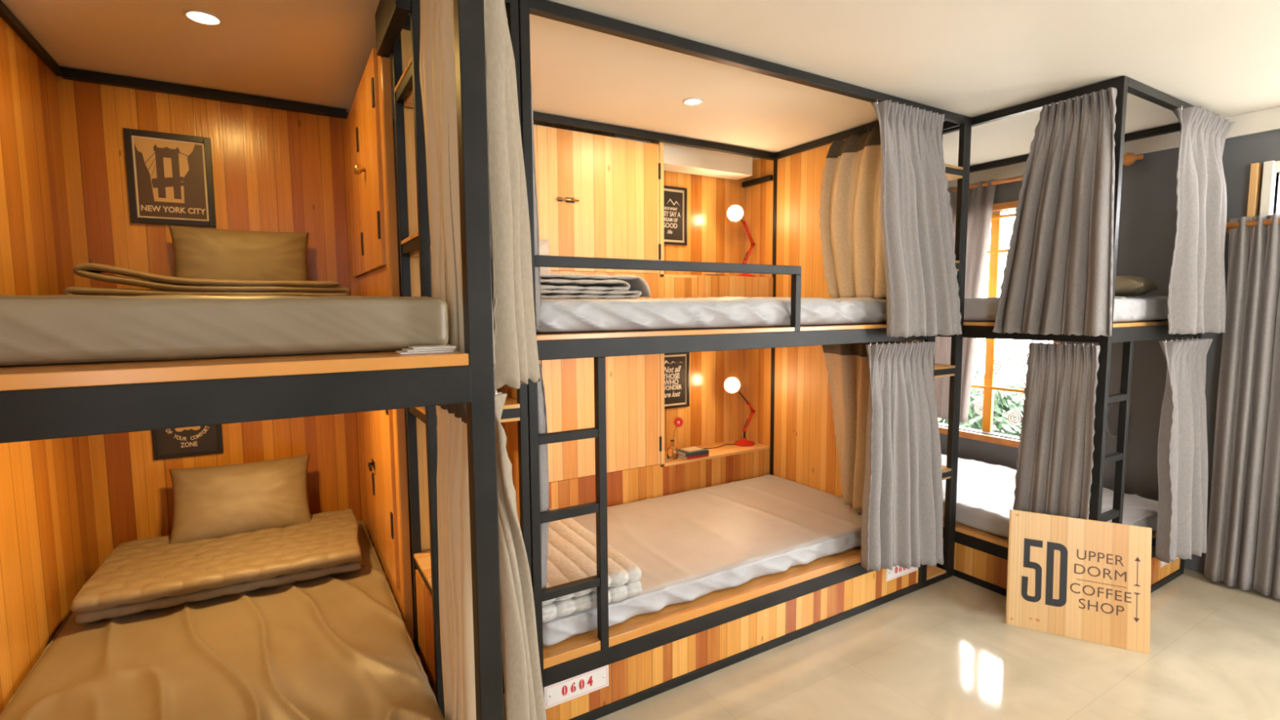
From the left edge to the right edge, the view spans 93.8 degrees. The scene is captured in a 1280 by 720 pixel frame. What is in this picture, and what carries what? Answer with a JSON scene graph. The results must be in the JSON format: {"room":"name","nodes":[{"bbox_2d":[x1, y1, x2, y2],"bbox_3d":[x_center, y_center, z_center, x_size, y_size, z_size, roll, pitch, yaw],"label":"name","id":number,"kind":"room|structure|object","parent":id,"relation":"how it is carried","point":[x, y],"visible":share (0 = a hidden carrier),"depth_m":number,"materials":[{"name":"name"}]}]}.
{"room":"dormitory","nodes":[
{"label":"dormitory","id":0,"kind":"room"},
{"bbox_2d":[346,112,745,581],"bbox_3d":[-0.239,-0.071,3.665,5.000,2.342,0.100,-3,6,-31],"label":"wall","id":1,"kind":"structure","parent":0,"point":[347,113],"depth_m":3.05,"materials":[{"name":"grey paint"}]},
{"bbox_2d":[0,0,1279,166],"bbox_3d":[1.304,-1.075,0.999,5.200,0.100,6.200,-3,6,-31],"label":"ceiling","id":2,"kind":"structure","parent":0,"point":[968,58],"depth_m":2.20,"materials":[{"name":"white paint"}]},
{"bbox_2d":[182,8,222,26],"bbox_3d":[-1.380,-1.082,1.892,0.104,0.006,0.104,-3,6,-31],"label":"recessed light","id":3,"kind":"object","parent":2,"relation":"in","point":[197,15],"visible":1,"depth_m":1.89,"materials":[{"name":"white plastic"}]},
{"bbox_2d":[682,97,702,105],"bbox_3d":[0.237,-1.163,2.694,0.092,0.006,0.092,-3,6,-31],"label":"recessed light","id":4,"kind":"object","parent":2,"relation":"in","point":[692,100],"visible":1,"depth_m":2.69,"materials":[{"name":"white plastic"}]},
{"bbox_2d":[411,568,1279,719],"bbox_3d":[1.320,1.358,1.211,5.200,0.100,6.200,-3,6,-31],"label":"floor","id":5,"kind":"structure","parent":0,"point":[946,649],"depth_m":2.33,"materials":[{"name":"beige tile"}]},
{"bbox_2d":[0,0,503,719],"bbox_3d":[-0.933,0.147,1.230,1.041,2.339,3.333,-3,6,-31],"label":"bunk bed","id":6,"kind":"object","parent":5,"relation":"on","point":[81,478],"visible":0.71,"depth_m":1.95,"materials":[{"name":"black paint"}]},
{"bbox_2d":[123,128,216,226],"bbox_3d":[-1.935,-0.745,2.472,0.282,0.370,0.016,-3,6,-31],"label":"framed picture","id":7,"kind":"object","parent":6,"relation":"attached to","point":[170,175],"visible":1,"depth_m":2.47,"materials":[{"name":"black"}]},
{"bbox_2d":[133,137,207,219],"bbox_3d":[-1.935,-0.745,2.473,0.222,0.310,0.002,-3,6,-31],"label":"print","id":8,"kind":"object","parent":7,"relation":"attached to","point":[171,173],"depth_m":2.47,"materials":[{"name":"brown paper"}]},
{"bbox_2d":[151,424,223,460],"bbox_3d":[-1.933,0.258,2.556,0.239,0.310,0.016,-3,6,-31],"label":"framed picture","id":9,"kind":"object","parent":6,"relation":"attached to","point":[177,442],"visible":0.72,"depth_m":2.56,"materials":[{"name":"black"}]},
{"bbox_2d":[0,520,444,719],"bbox_3d":[-1.244,0.921,1.816,0.989,0.147,2.073,-3,6,-31],"label":"mattress","id":10,"kind":"object","parent":6,"relation":"on","point":[340,646],"visible":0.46,"depth_m":1.73,"materials":[{"name":"beige fabric"}]},
{"bbox_2d":[71,508,361,623],"bbox_3d":[-1.550,0.763,2.314,0.844,0.111,0.560,-3,6,-28],"label":"quilt","id":11,"kind":"object","parent":10,"relation":"on","point":[137,575],"visible":0.94,"depth_m":2.17,"materials":[{"name":"beige fabric"}]},
{"bbox_2d":[168,453,311,543],"bbox_3d":[-1.655,0.581,2.498,0.504,0.289,0.210,-3,6,-31],"label":"pillow","id":12,"kind":"object","parent":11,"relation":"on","point":[211,502],"visible":0.94,"depth_m":2.44,"materials":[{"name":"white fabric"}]},
{"bbox_2d":[0,294,448,365],"bbox_3d":[-1.282,-0.119,1.750,0.949,0.105,1.992,-3,6,-31],"label":"mattress","id":13,"kind":"object","parent":6,"relation":"on","point":[55,329],"visible":1,"depth_m":0.95,"materials":[{"name":"white fabric"}]},
{"bbox_2d":[62,262,351,296],"bbox_3d":[-1.614,-0.287,2.323,0.882,0.144,0.252,-3,6,-31],"label":"quilt","id":14,"kind":"object","parent":13,"relation":"on","point":[164,285],"visible":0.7,"depth_m":2.17,"materials":[{"name":"white fabric"}]},
{"bbox_2d":[168,225,308,280],"bbox_3d":[-1.675,-0.394,2.533,0.503,0.325,0.171,-3,6,-31],"label":"pillow","id":15,"kind":"object","parent":13,"relation":"on","point":[201,253],"visible":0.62,"depth_m":2.48,"materials":[{"name":"white fabric"}]},
{"bbox_2d":[346,47,399,296],"bbox_3d":[-1.101,-0.591,2.375,0.079,0.933,1.060,-3,6,-31],"label":"closet","id":16,"kind":"object","parent":6,"relation":"attached to","point":[369,121],"visible":0.8,"depth_m":2.09,"materials":[{"name":"brown wood"}]},
{"bbox_2d":[360,408,413,639],"bbox_3d":[-1.087,0.421,2.467,0.063,1.030,1.060,-3,6,-31],"label":"closet","id":17,"kind":"object","parent":6,"relation":"attached to","point":[383,433],"visible":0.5,"depth_m":2.14,"materials":[{"name":"brown wood"}]},
{"bbox_2d":[395,344,455,354],"bbox_3d":[-0.390,-0.019,1.091,0.098,0.010,0.067,-3,6,-31],"label":"leaflet","id":18,"kind":"object","parent":6,"relation":"on","point":[424,348],"visible":1,"depth_m":1.07,"materials":[{"name":"white paper"}]},
{"bbox_2d":[436,403,475,719],"bbox_3d":[-0.456,0.638,1.504,0.108,1.213,0.388,-3,6,-31],"label":"curtain","id":19,"kind":"object","parent":6,"relation":"hanging from","point":[455,570],"visible":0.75,"depth_m":1.41,"materials":[{"name":"beige fabric"}]},
{"bbox_2d":[419,0,495,364],"bbox_3d":[-0.442,-0.500,1.376,0.099,1.008,0.519,-3,6,-31],"label":"curtain","id":20,"kind":"object","parent":6,"relation":"hanging from","point":[437,46],"visible":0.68,"depth_m":1.26,"materials":[{"name":"beige fabric"}]},
{"bbox_2d":[484,0,540,389],"bbox_3d":[-0.325,-0.471,1.413,0.095,1.073,0.238,1,5,12],"label":"curtain","id":21,"kind":"object","parent":6,"relation":"hanging from","point":[516,351],"visible":0.94,"depth_m":1.38,"materials":[{"name":"beige fabric"}]},
{"bbox_2d":[494,389,546,719],"bbox_3d":[-0.286,0.646,1.399,0.090,1.214,0.432,0,5,5],"label":"curtain","id":22,"kind":"object","parent":6,"relation":"hanging from","point":[524,698],"visible":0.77,"depth_m":1.33,"materials":[{"name":"beige fabric"}]},
{"bbox_2d":[391,0,531,719],"bbox_3d":[-0.565,0.084,1.921,0.301,2.339,0.344,-3,6,-31],"label":"shelf","id":23,"kind":"object","parent":5,"relation":"on","point":[415,244],"visible":0.31,"depth_m":1.87,"materials":[{"name":"black paint"}]},
{"bbox_2d":[497,0,940,719],"bbox_3d":[0.274,0.000,2.820,2.061,2.339,1.019,-3,6,-31],"label":"bunk bed","id":24,"kind":"object","parent":5,"relation":"on","point":[646,655],"visible":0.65,"depth_m":2.33,"materials":[{"name":"black paint"}]},
{"bbox_2d":[530,79,542,327],"bbox_3d":[-0.341,-0.575,1.865,0.046,0.945,0.050,1,5,13],"label":"curtain","id":25,"kind":"object","parent":24,"relation":"hanging from","point":[537,272],"visible":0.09,"depth_m":1.88,"materials":[{"name":"beige fabric"}]},
{"bbox_2d":[537,361,549,589],"bbox_3d":[-0.327,0.381,1.958,0.056,0.774,0.046,-1,5,-9],"label":"curtain","id":26,"kind":"object","parent":24,"relation":"hanging from","point":[542,411],"visible":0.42,"depth_m":1.95,"materials":[{"name":"beige fabric"}]},
{"bbox_2d":[543,665,608,709],"bbox_3d":[-0.212,1.104,2.026,0.239,0.079,0.006,-3,6,-31],"label":"number plate","id":27,"kind":"object","parent":24,"relation":"attached to","point":[560,692],"visible":0.97,"depth_m":2.02,"materials":[{"name":"white plastic"}]},
{"bbox_2d":[538,347,771,509],"bbox_3d":[-0.073,0.333,3.395,1.966,1.030,0.281,-3,6,-31],"label":"wall panel","id":28,"kind":"object","parent":24,"relation":"attached to","point":[640,431],"visible":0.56,"depth_m":3.33,"materials":[{"name":"brown wood"}]},
{"bbox_2d":[533,124,773,298],"bbox_3d":[-0.074,-0.712,3.294,1.966,1.000,0.303,-3,6,-31],"label":"closet","id":29,"kind":"object","parent":28,"relation":"on","point":[598,196],"visible":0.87,"depth_m":3.20,"materials":[{"name":"brown wood"}]},
{"bbox_2d":[663,185,687,245],"bbox_3d":[0.170,-0.864,3.579,0.263,0.341,0.016,-3,6,-31],"label":"framed picture","id":30,"kind":"object","parent":29,"relation":"attached to","point":[675,198],"visible":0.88,"depth_m":3.60,"materials":[{"name":"black"}]},
{"bbox_2d":[663,191,682,240],"bbox_3d":[0.170,-0.864,3.580,0.207,0.285,0.002,-3,6,-31],"label":"print","id":31,"kind":"object","parent":30,"relation":"attached to","point":[673,200],"depth_m":3.60,"materials":[{"name":"black paper"}]},
{"bbox_2d":[609,134,752,180],"bbox_3d":[0.241,-1.175,3.496,0.960,0.119,0.152,-3,6,-31],"label":"trim","id":32,"kind":"structure","parent":29,"relation":"attached to","point":[677,158],"depth_m":3.51,"materials":[{"name":"white paint"}]},
{"bbox_2d":[726,204,755,276],"bbox_3d":[0.628,-0.734,3.724,0.216,0.438,0.128,-3,6,-31],"label":"desk lamp","id":33,"kind":"object","parent":29,"relation":"on","point":[735,213],"visible":0.89,"depth_m":3.69,"materials":[{"name":"red metal"}]},
{"bbox_2d":[666,440,678,460],"bbox_3d":[0.189,0.522,3.487,0.066,0.112,0.066,-3,6,-31],"label":"bud vase","id":34,"kind":"object","parent":28,"relation":"on","point":[672,451],"visible":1,"depth_m":3.46,"materials":[{"name":"clear glass"}]},
{"bbox_2d":[672,416,683,440],"bbox_3d":[0.223,0.446,3.489,0.074,0.239,0.016,-1,5,-10],"label":"flower","id":35,"kind":"object","parent":34,"relation":"in","point":[678,422],"visible":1,"depth_m":3.48,"materials":[{"name":"red plant"}]},
{"bbox_2d":[664,352,689,408],"bbox_3d":[0.185,0.126,3.670,0.281,0.342,0.016,-3,6,-31],"label":"framed picture","id":36,"kind":"object","parent":28,"relation":"attached to","point":[677,365],"visible":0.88,"depth_m":3.70,"materials":[{"name":"black"}]},
{"bbox_2d":[678,453,708,459],"bbox_3d":[0.309,0.563,3.563,0.165,0.016,0.115,-4,6,-34],"label":"book","id":37,"kind":"object","parent":28,"relation":"on","point":[704,455],"visible":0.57,"depth_m":3.51,"materials":[{"name":"red paper"}]},
{"bbox_2d":[677,446,709,457],"bbox_3d":[0.309,0.545,3.562,0.165,0.020,0.115,-3,6,-29],"label":"book","id":38,"kind":"object","parent":37,"relation":"on","point":[704,451],"visible":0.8,"depth_m":3.52,"materials":[{"name":"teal paper"}]},
{"bbox_2d":[680,446,703,452],"bbox_3d":[0.309,0.532,3.560,0.110,0.006,0.085,-4,6,-37],"label":"book","id":39,"kind":"object","parent":38,"relation":"on","point":[691,449],"visible":1,"depth_m":3.55,"materials":[{"name":"beige paper"}]},
{"bbox_2d":[704,443,733,448],"bbox_3d":[0.435,0.549,3.766,0.409,0.006,0.060,-2,5,-23],"label":"power cord","id":40,"kind":"object","parent":28,"relation":"on","point":[730,443],"visible":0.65,"depth_m":3.77,"materials":[{"name":"black plastic"}]},
{"bbox_2d":[724,377,755,446],"bbox_3d":[0.634,0.322,3.816,0.245,0.446,0.128,-3,6,-31],"label":"desk lamp","id":41,"kind":"object","parent":28,"relation":"on","point":[731,384],"visible":1,"depth_m":3.80,"materials":[{"name":"red metal"}]},
{"bbox_2d":[542,474,862,646],"bbox_3d":[0.248,0.840,2.889,1.938,0.101,0.969,-3,6,-31],"label":"mattress","id":42,"kind":"object","parent":24,"relation":"on","point":[689,545],"visible":0.63,"depth_m":2.74,"materials":[{"name":"white fabric"}]},
{"bbox_2d":[542,507,641,622],"bbox_3d":[-0.363,0.783,2.407,0.410,0.117,0.809,-3,6,-31],"label":"quilt","id":43,"kind":"object","parent":42,"relation":"on","point":[571,548],"visible":0.45,"depth_m":2.16,"materials":[{"name":"white fabric"}]},
{"bbox_2d":[536,296,887,332],"bbox_3d":[0.244,-0.227,2.792,1.935,0.124,0.976,-3,6,-31],"label":"mattress","id":44,"kind":"object","parent":24,"relation":"on","point":[557,315],"visible":0.66,"depth_m":2.23,"materials":[{"name":"white fabric"}]},
{"bbox_2d":[538,239,551,272],"bbox_3d":[-0.598,-0.420,2.750,0.420,0.293,0.148,-3,6,-31],"label":"pillow","id":45,"kind":"object","parent":44,"relation":"on","point":[544,244],"visible":0.06,"depth_m":2.81,"materials":[{"name":"white fabric"}]},
{"bbox_2d":[540,272,650,298],"bbox_3d":[-0.335,-0.315,2.607,0.662,0.107,0.400,-3,6,-31],"label":"quilt","id":46,"kind":"object","parent":44,"relation":"on","point":[553,286],"visible":0.59,"depth_m":2.48,"materials":[{"name":"white fabric"}]},
{"bbox_2d":[818,126,886,298],"bbox_3d":[1.098,-0.733,3.015,0.180,0.850,0.522,-3,6,-31],"label":"curtain","id":47,"kind":"object","parent":24,"relation":"hanging from","point":[850,224],"visible":0.7,"depth_m":3.08,"materials":[{"name":"beige fabric"}]},
{"bbox_2d":[822,341,900,510],"bbox_3d":[1.130,0.313,3.122,0.183,0.859,0.590,-1,5,-11],"label":"curtain","id":48,"kind":"object","parent":24,"relation":"hanging from","point":[847,365],"visible":0.61,"depth_m":3.11,"materials":[{"name":"beige fabric"}]},
{"bbox_2d":[885,565,917,582],"bbox_3d":[1.280,1.016,2.922,0.243,0.079,0.006,-3,6,-31],"label":"number plate","id":49,"kind":"object","parent":24,"relation":"attached to","point":[897,571],"visible":0.5,"depth_m":2.90,"materials":[{"name":"white plastic"}]},
{"bbox_2d":[860,339,943,571],"bbox_3d":[1.219,0.460,2.773,0.594,1.093,0.152,-3,6,-31],"label":"curtain","id":50,"kind":"object","parent":24,"relation":"hanging from","point":[902,515],"visible":1,"depth_m":2.75,"materials":[{"name":"beige fabric"}]},
{"bbox_2d":[871,99,962,337],"bbox_3d":[1.271,-0.620,2.703,0.537,1.022,0.178,-3,6,-31],"label":"curtain","id":51,"kind":"object","parent":24,"relation":"hanging from","point":[917,225],"visible":1,"depth_m":2.67,"materials":[{"name":"beige fabric"}]},
{"bbox_2d":[915,109,968,587],"bbox_3d":[1.440,-0.032,3.102,0.225,2.339,0.302,-3,6,-31],"label":"shelf","id":52,"kind":"object","parent":5,"relation":"on","point":[931,575],"visible":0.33,"depth_m":3.02,"materials":[{"name":"black paint"}]},
{"bbox_2d":[934,75,1201,595],"bbox_3d":[1.871,-0.083,3.651,1.080,2.339,2.043,-3,6,-31],"label":"bunk bed","id":53,"kind":"object","parent":5,"relation":"on","point":[978,557],"visible":0.28,"depth_m":2.72,"materials":[{"name":"black paint"}]},
{"bbox_2d":[941,453,1158,538],"bbox_3d":[1.906,0.759,3.735,0.996,0.118,1.960,-3,6,-31],"label":"mattress","id":54,"kind":"object","parent":53,"relation":"on","point":[985,496],"visible":0.16,"depth_m":3.21,"materials":[{"name":"white fabric"}]},
{"bbox_2d":[992,87,1117,336],"bbox_3d":[1.819,-0.619,2.608,0.133,1.015,0.463,-3,6,-31],"label":"curtain","id":55,"kind":"object","parent":53,"relation":"hanging from","point":[1057,279],"visible":1,"depth_m":2.58,"materials":[{"name":"beige fabric"}]},
{"bbox_2d":[1013,340,1100,519],"bbox_3d":[1.853,0.445,2.699,0.051,1.059,0.334,-3,6,-31],"label":"curtain","id":56,"kind":"object","parent":53,"relation":"hanging from","point":[1055,461],"visible":0.85,"depth_m":2.67,"materials":[{"name":"beige fabric"}]},
{"bbox_2d":[964,296,1168,322],"bbox_3d":[1.899,-0.311,3.642,0.996,0.122,1.959,-3,6,-31],"label":"mattress","id":57,"kind":"object","parent":53,"relation":"on","point":[1126,308],"visible":0.23,"depth_m":2.86,"materials":[{"name":"white fabric"}]},
{"bbox_2d":[1115,275,1158,296],"bbox_3d":[2.390,-0.374,3.052,0.460,0.104,0.340,-5,7,-42],"label":"pillow","id":58,"kind":"object","parent":57,"relation":"on","point":[1125,286],"visible":0.41,"depth_m":2.86,"materials":[{"name":"white fabric"}]},
{"bbox_2d":[1160,557,1177,567],"bbox_3d":[2.712,0.994,3.058,0.240,0.079,0.006,-3,6,-31],"label":"number plate","id":59,"kind":"object","parent":53,"relation":"attached to","point":[1162,563],"visible":0.02,"depth_m":3.01,"materials":[{"name":"white plastic"}]},
{"bbox_2d":[1155,336,1213,563],"bbox_3d":[2.629,0.417,2.875,0.455,1.044,0.149,-3,6,-31],"label":"curtain","id":60,"kind":"object","parent":53,"relation":"hanging from","point":[1182,446],"visible":1,"depth_m":2.82,"materials":[{"name":"beige fabric"}]},
{"bbox_2d":[1167,106,1235,334],"bbox_3d":[2.621,-0.635,2.783,0.557,1.016,0.162,-3,6,-31],"label":"curtain","id":61,"kind":"object","parent":53,"relation":"hanging from","point":[1197,298],"visible":1,"depth_m":2.71,"materials":[{"name":"beige fabric"}]},
{"bbox_2d":[1005,509,1151,653],"bbox_3d":[1.875,0.937,2.577,0.500,0.499,0.105,2,6,29],"label":"wooden sign","id":62,"kind":"object","parent":5,"relation":"on","point":[1090,580],"visible":1,"depth_m":2.56,"materials":[{"name":"brown wood"}]},
{"bbox_2d":[938,128,1279,573],"bbox_3d":[3.478,0.021,2.320,0.120,2.342,6.050,-3,6,-31],"label":"wall","id":63,"kind":"structure","parent":0,"point":[1147,230],"depth_m":3.29,"materials":[{"name":"grey paint"}]},
{"bbox_2d":[971,337,1026,432],"bbox_3d":[2.459,0.179,4.096,0.043,0.648,0.356,-3,6,-31],"label":"window grille","id":64,"kind":"object","parent":63,"relation":"in","point":[988,387],"depth_m":4.15,"materials":[{"name":"orange paint"}]},
{"bbox_2d":[938,200,1061,448],"bbox_3d":[2.276,-0.252,4.195,0.080,1.593,1.230,-3,6,-31],"label":"window","id":65,"kind":"structure","parent":63,"relation":"in","point":[992,438],"depth_m":4.01,"materials":[{"name":"orange wood"}]},
{"bbox_2d":[986,212,1015,297],"bbox_3d":[2.441,-0.709,4.039,0.043,0.561,0.171,-3,6,-31],"label":"window frame","id":66,"kind":"structure","parent":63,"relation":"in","point":[995,251],"depth_m":4.07,"materials":[{"name":"orange paint"}]},
{"bbox_2d":[1006,409,1022,425],"bbox_3d":[2.521,0.383,4.012,0.043,0.101,0.099,-3,6,-31],"label":"window grille","id":67,"kind":"object","parent":63,"relation":"in","point":[1016,417],"depth_m":4.02,"materials":[{"name":"orange paint"}]},
{"bbox_2d":[1006,347,1029,368],"bbox_3d":[2.519,-0.012,3.976,0.043,0.136,0.138,-3,6,-31],"label":"window grille","id":68,"kind":"object","parent":63,"relation":"in","point":[1027,354],"depth_m":3.99,"materials":[{"name":"white metal"}]},
{"bbox_2d":[947,152,1143,191],"bbox_3d":[2.322,-1.158,3.913,0.072,0.072,1.570,-3,6,-31],"label":"curtain rod","id":69,"kind":"object","parent":63,"relation":"attached to","point":[1129,158],"visible":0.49,"depth_m":3.78,"materials":[{"name":"orange wood"}]},
{"bbox_2d":[933,179,997,422],"bbox_3d":[2.161,-0.392,4.249,0.069,1.630,0.642,-3,6,-31],"label":"curtain","id":70,"kind":"object","parent":69,"relation":"hanging from","point":[980,201],"visible":0.21,"depth_m":4.08,"materials":[{"name":"fabric"}]},
{"bbox_2d":[1106,401,1119,436],"bbox_3d":[2.728,0.327,3.432,0.050,0.231,0.092,-3,6,-31],"label":"tieback","id":71,"kind":"object","parent":63,"relation":"attached to","point":[1117,402],"visible":0.27,"depth_m":3.46,"materials":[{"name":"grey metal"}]},
{"bbox_2d":[947,106,1279,187],"bbox_3d":[3.385,-1.094,2.229,0.020,0.101,5.950,-3,6,-31],"label":"crown molding","id":72,"kind":"structure","parent":63,"relation":"attached to","point":[1265,120],"depth_m":3.19,"materials":[{"name":"white paint"}]},
{"bbox_2d":[1225,218,1279,232],"bbox_3d":[3.421,-0.593,2.129,0.110,0.072,2.270,-3,6,-31],"label":"curtain rod","id":73,"kind":"object","parent":63,"relation":"attached to","point":[1266,222],"visible":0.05,"depth_m":2.88,"materials":[{"name":"orange wood"}]},
{"bbox_2d":[1204,213,1279,599],"bbox_3d":[3.175,0.246,2.566,0.092,1.815,1.068,-3,6,-32],"label":"curtain","id":74,"kind":"object","parent":73,"relation":"hanging from","point":[1243,539],"visible":0.96,"depth_m":2.91,"materials":[{"name":"beige fabric"}]},
{"bbox_2d":[1246,162,1262,244],"bbox_3d":[2.978,-0.355,2.944,0.054,1.190,0.035,-3,6,-31],"label":"window frame","id":75,"kind":"structure","parent":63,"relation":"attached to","point":[1255,168],"depth_m":2.89,"materials":[{"name":"brown wood"}]},
{"bbox_2d":[1259,160,1279,233],"bbox_3d":[3.540,-0.034,2.095,0.100,1.690,2.010,-3,6,-31],"label":"window","id":76,"kind":"structure","parent":63,"relation":"in","point":[1270,168],"depth_m":2.85,"materials":[{"name":"white paint"}]},
{"bbox_3d":[6.493,1.421,7.868,10.300,0.050,21.000,-3,6,-31],"label":"ground","id":77,"kind":"structure","parent":0,"visible":0},
{"bbox_2d":[973,364,982,395],"bbox_3d":[3.501,0.462,7.610,1.713,1.544,1.625,-3,6,-31],"label":"leafy bush","id":78,"kind":"object","parent":77,"relation":"on","point":[975,367],"visible":0.02,"depth_m":7.27,"materials":[{"name":"green plant"}]},
{"bbox_2d":[937,366,1025,436],"bbox_3d":[3.225,0.620,5.738,1.268,1.158,1.223,-3,6,-31],"label":"leafy bush","id":79,"kind":"object","parent":77,"relation":"on","point":[1003,401],"visible":0.22,"depth_m":5.44,"materials":[{"name":"green plant"}]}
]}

